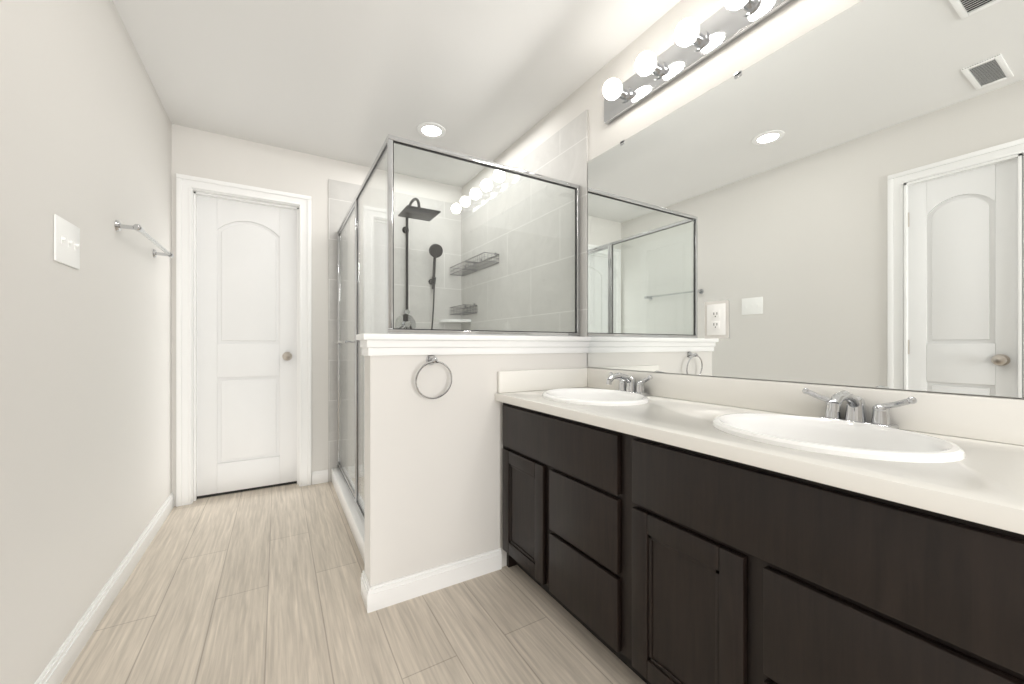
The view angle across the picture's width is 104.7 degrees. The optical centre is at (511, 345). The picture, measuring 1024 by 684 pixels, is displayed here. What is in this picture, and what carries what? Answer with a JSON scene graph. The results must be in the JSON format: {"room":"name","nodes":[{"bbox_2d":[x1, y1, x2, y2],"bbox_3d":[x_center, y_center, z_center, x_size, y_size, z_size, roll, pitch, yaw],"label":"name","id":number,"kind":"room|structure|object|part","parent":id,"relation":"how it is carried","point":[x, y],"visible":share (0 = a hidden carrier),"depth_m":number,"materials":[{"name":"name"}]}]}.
{"room":"bathroom","nodes":[
{"label":"bathroom","id":0,"kind":"room"},
{"bbox_2d":[0,0,171,683],"bbox_3d":[-1.165,-0.190,0.727,0.100,2.440,4.340,0,0,-31],"label":"wall","id":1,"kind":"structure","parent":0,"point":[85,375],"depth_m":1.32,"materials":[{"name":"white paint"}]},
{"bbox_2d":[54,214,79,269],"bbox_3d":[-1.416,-0.325,1.264,0.016,0.140,0.170,0,0,-31],"label":"light switch","id":2,"kind":"object","parent":1,"relation":"attached to","point":[66,242],"visible":1,"depth_m":1.25,"materials":[{"name":"white plastic"}]},
{"bbox_2d":[34,492,173,683],"bbox_3d":[-1.572,0.984,1.525,0.013,0.092,2.312,0,0,-31],"label":"baseboard","id":3,"kind":"structure","parent":1,"relation":"attached to","point":[60,664],"depth_m":1.46,"materials":[{"name":"white wood"}]},
{"bbox_2d":[115,220,173,257],"bbox_3d":[-1.770,-0.500,1.926,0.082,0.048,0.628,0,0,-31],"label":"towel bar","id":4,"kind":"object","parent":1,"relation":"attached to","point":[136,227],"visible":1,"depth_m":1.79,"materials":[{"name":"silver metal"}]},
{"bbox_3d":[-1.747,-0.500,1.940,0.019,0.019,0.548,0,0,-31],"label":"rod","id":5,"kind":"part","parent":4,"relation":"part of","materials":[{"name":"metal"}]},
{"bbox_2d":[172,124,461,505],"bbox_3d":[-1.339,-0.190,3.078,2.000,2.440,0.120,0,0,-31],"label":"wall","id":6,"kind":"structure","parent":0,"point":[206,154],"depth_m":2.91,"materials":[{"name":"white paint"}]},
{"bbox_2d":[176,173,310,506],"bbox_3d":[-1.841,-0.032,2.768,0.770,2.124,0.139,0,0,-31],"label":"door frame","id":7,"kind":"structure","parent":6,"relation":"attached to","point":[189,189],"depth_m":2.61,"materials":[{"name":"white wood"}]},
{"bbox_2d":[197,195,296,495],"bbox_3d":[-1.863,0.002,2.804,0.604,2.020,0.035,0,0,-31],"label":"door","id":8,"kind":"structure","parent":6,"relation":"in","point":[246,340],"depth_m":2.78,"materials":[{"name":"white wood"}]},
{"bbox_2d":[282,352,291,360],"bbox_3d":[-1.636,0.082,2.877,0.064,0.064,0.072,0,0,-31],"label":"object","id":9,"kind":"structure","parent":8,"relation":"attached to","point":[286,356],"depth_m":2.85,"materials":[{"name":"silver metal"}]},
{"bbox_2d":[328,179,460,481],"bbox_3d":[-0.915,-0.110,3.254,1.090,2.280,0.010,0,0,-31],"label":"tiled wall","id":10,"kind":"structure","parent":6,"relation":"attached to","point":[341,195],"depth_m":3.25,"materials":[{"name":"white tile"}]},
{"bbox_2d":[395,198,442,328],"bbox_3d":[-0.691,-0.493,3.094,0.401,1.296,0.490,0,0,-31],"label":"shower head","id":11,"kind":"object","parent":10,"relation":"attached to","point":[435,254],"depth_m":3.22},
{"bbox_2d":[439,319,470,322],"bbox_3d":[-0.489,-0.206,3.377,0.210,0.022,0.210,0,0,-31],"label":"shower shelf","id":12,"kind":"object","parent":10,"relation":"attached to","point":[455,321],"depth_m":3.33,"materials":[{"name":"white"}]},
{"bbox_2d":[61,481,645,683],"bbox_3d":[-0.410,1.055,1.513,2.200,0.050,4.920,0,0,-31],"label":"floor","id":13,"kind":"structure","parent":0,"point":[260,586],"depth_m":1.48,"materials":[{"name":"brown wood"}]},
{"bbox_2d":[197,481,296,498],"bbox_3d":[-1.863,1.020,2.804,0.600,0.016,0.026,0,0,-31],"label":"threshold","id":14,"kind":"object","parent":13,"relation":"on","point":[236,491],"visible":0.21,"depth_m":2.78,"materials":[{"name":"black"}]},
{"bbox_2d":[331,468,363,561],"bbox_3d":[-0.927,0.980,2.345,0.100,0.100,1.540,0,0,-31],"label":"shower curb","id":15,"kind":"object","parent":13,"relation":"on","point":[352,515],"depth_m":2.29,"materials":[{"name":"white"}]},
{"bbox_2d":[333,134,579,520],"bbox_3d":[-0.498,0.032,2.558,1.062,1.794,1.608,0,0,-31],"label":"shower enclosure","id":16,"kind":"object","parent":15,"relation":"on","point":[349,398],"visible":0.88,"depth_m":2.06,"materials":[{"name":"clear glass"}]},
{"bbox_2d":[502,404,1023,683],"bbox_3d":[0.563,0.642,1.304,0.536,0.775,1.529,0,0,-31],"label":"bathroom vanity","id":17,"kind":"object","parent":13,"relation":"on","point":[661,528],"depth_m":0.87,"materials":[{"name":"black wood"}]},
{"bbox_2d":[495,388,1023,539],"bbox_3d":[0.553,0.237,1.296,0.560,0.035,1.533,0,0,-31],"label":"countertop","id":18,"kind":"structure","parent":17,"relation":"on","point":[980,483],"depth_m":0.85,"materials":[{"name":"white stone"}]},
{"bbox_2d":[113,0,680,187],"bbox_3d":[-0.410,-1.435,1.513,2.200,0.050,4.920,0,0,-31],"label":"ceiling","id":19,"kind":"structure","parent":0,"point":[357,82],"depth_m":1.99,"materials":[{"name":"white paint"}]},
{"bbox_2d":[417,122,445,137],"bbox_3d":[-0.528,-1.407,2.594,0.188,0.006,0.188,0,0,-31],"label":"recessed light","id":20,"kind":"object","parent":19,"relation":"in","point":[425,124],"depth_m":2.59,"materials":[{"name":"white plastic"}]},
{"bbox_3d":[-0.528,-1.407,2.594,0.122,0.002,0.122,0,0,-31],"label":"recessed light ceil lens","id":21,"kind":"part","parent":20,"relation":"part of","materials":[{"name":"white plastic"}]},
{"bbox_2d":[364,353,586,586],"bbox_3d":[-0.104,0.505,1.869,1.110,1.050,0.120,0,0,-31],"label":"wall","id":22,"kind":"structure","parent":0,"point":[432,483],"depth_m":1.66,"materials":[{"name":"white paint"}]},
{"bbox_2d":[361,548,501,612],"bbox_3d":[-0.338,0.984,1.728,0.590,0.092,0.143,0,0,-31],"label":"baseboard","id":23,"kind":"structure","parent":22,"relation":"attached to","point":[391,592],"depth_m":1.64,"materials":[{"name":"white wood"}]},
{"bbox_2d":[415,355,451,398],"bbox_3d":[-0.325,0.132,1.633,0.160,0.184,0.060,0,0,-31],"label":"towel ring","id":24,"kind":"object","parent":22,"relation":"attached to","point":[431,359],"visible":0.98,"depth_m":1.63,"materials":[{"name":"silver metal"}]},
{"bbox_2d":[356,333,590,355],"bbox_3d":[-0.114,-0.001,1.857,1.140,0.086,0.170,0,0,-31],"label":"trim","id":25,"kind":"structure","parent":22,"relation":"on","point":[397,344],"depth_m":1.72,"materials":[{"name":"white wood"}]},
{"bbox_2d":[497,368,586,391],"bbox_3d":[0.164,0.170,1.943,0.526,0.100,0.023,0,0,-31],"label":"backsplash","id":26,"kind":"structure","parent":22,"relation":"attached to","point":[518,380],"depth_m":1.91,"materials":[{"name":"white stone"}]},
{"bbox_2d":[462,0,1023,399],"bbox_3d":[0.641,-0.190,1.800,0.100,2.440,4.340,0,0,-31],"label":"wall","id":27,"kind":"structure","parent":0,"point":[793,20],"depth_m":1.68,"materials":[{"name":"white paint"}]},
{"bbox_2d":[461,110,587,367],"bbox_3d":[-0.024,-0.110,2.812,0.010,2.280,1.660,0,0,-31],"label":"tiled wall","id":28,"kind":"structure","parent":27,"relation":"attached to","point":[561,154],"depth_m":2.53,"materials":[{"name":"white tile"}]},
{"bbox_2d":[450,262,474,275],"bbox_3d":[-0.411,-0.651,3.329,0.125,0.087,0.288,0,0,-31],"label":"basket","id":29,"kind":"object","parent":28,"relation":"attached to","point":[457,271],"depth_m":3.35,"materials":[{"name":"silver metal"}]},
{"bbox_2d":[450,303,476,314],"bbox_3d":[-0.411,-0.306,3.329,0.125,0.087,0.288,0,0,-31],"label":"basket","id":30,"kind":"object","parent":28,"relation":"attached to","point":[460,313],"depth_m":3.30,"materials":[{"name":"silver metal"}]},
{"bbox_2d":[463,252,498,271],"bbox_3d":[-0.236,-0.651,3.035,0.125,0.087,0.343,0,0,-31],"label":"basket","id":31,"kind":"object","parent":28,"relation":"attached to","point":[474,267],"depth_m":3.06,"materials":[{"name":"silver metal"}]},
{"bbox_2d":[603,0,792,124],"bbox_3d":[0.767,-1.166,1.342,0.147,0.132,1.385,0,0,-31],"label":"sconce","id":32,"kind":"object","parent":27,"relation":"attached to","point":[695,44],"visible":1,"depth_m":1.54,"materials":[{"name":"silver metal"}]},
{"bbox_2d":[704,300,728,338],"bbox_3d":[0.762,-0.095,1.476,0.007,0.140,0.096,0,0,-31],"label":"electrical outlet","id":33,"kind":"object","parent":27,"relation":"attached to","point":[716,319],"visible":1,"depth_m":1.47,"materials":[{"name":"white plastic"}]},
{"bbox_3d":[0.762,-0.095,1.476,0.006,0.116,0.072,0,0,-31],"label":"plate","id":34,"kind":"part","parent":33,"relation":"part of","materials":[{"name":"white plastic"}]},
{"bbox_2d":[587,368,1023,443],"bbox_3d":[0.785,0.170,1.433,0.022,0.100,1.533,0,0,-31],"label":"backsplash","id":35,"kind":"structure","parent":27,"relation":"attached to","point":[977,417],"depth_m":1.08,"materials":[{"name":"white stone"}]},
{"bbox_2d":[588,0,1023,398],"bbox_3d":[0.791,-0.428,1.437,0.008,1.092,1.527,0,0,-31],"label":"mirror","id":36,"kind":"object","parent":27,"relation":"attached to","point":[838,199],"visible":1,"depth_m":1.15,"materials":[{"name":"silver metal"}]}
]}

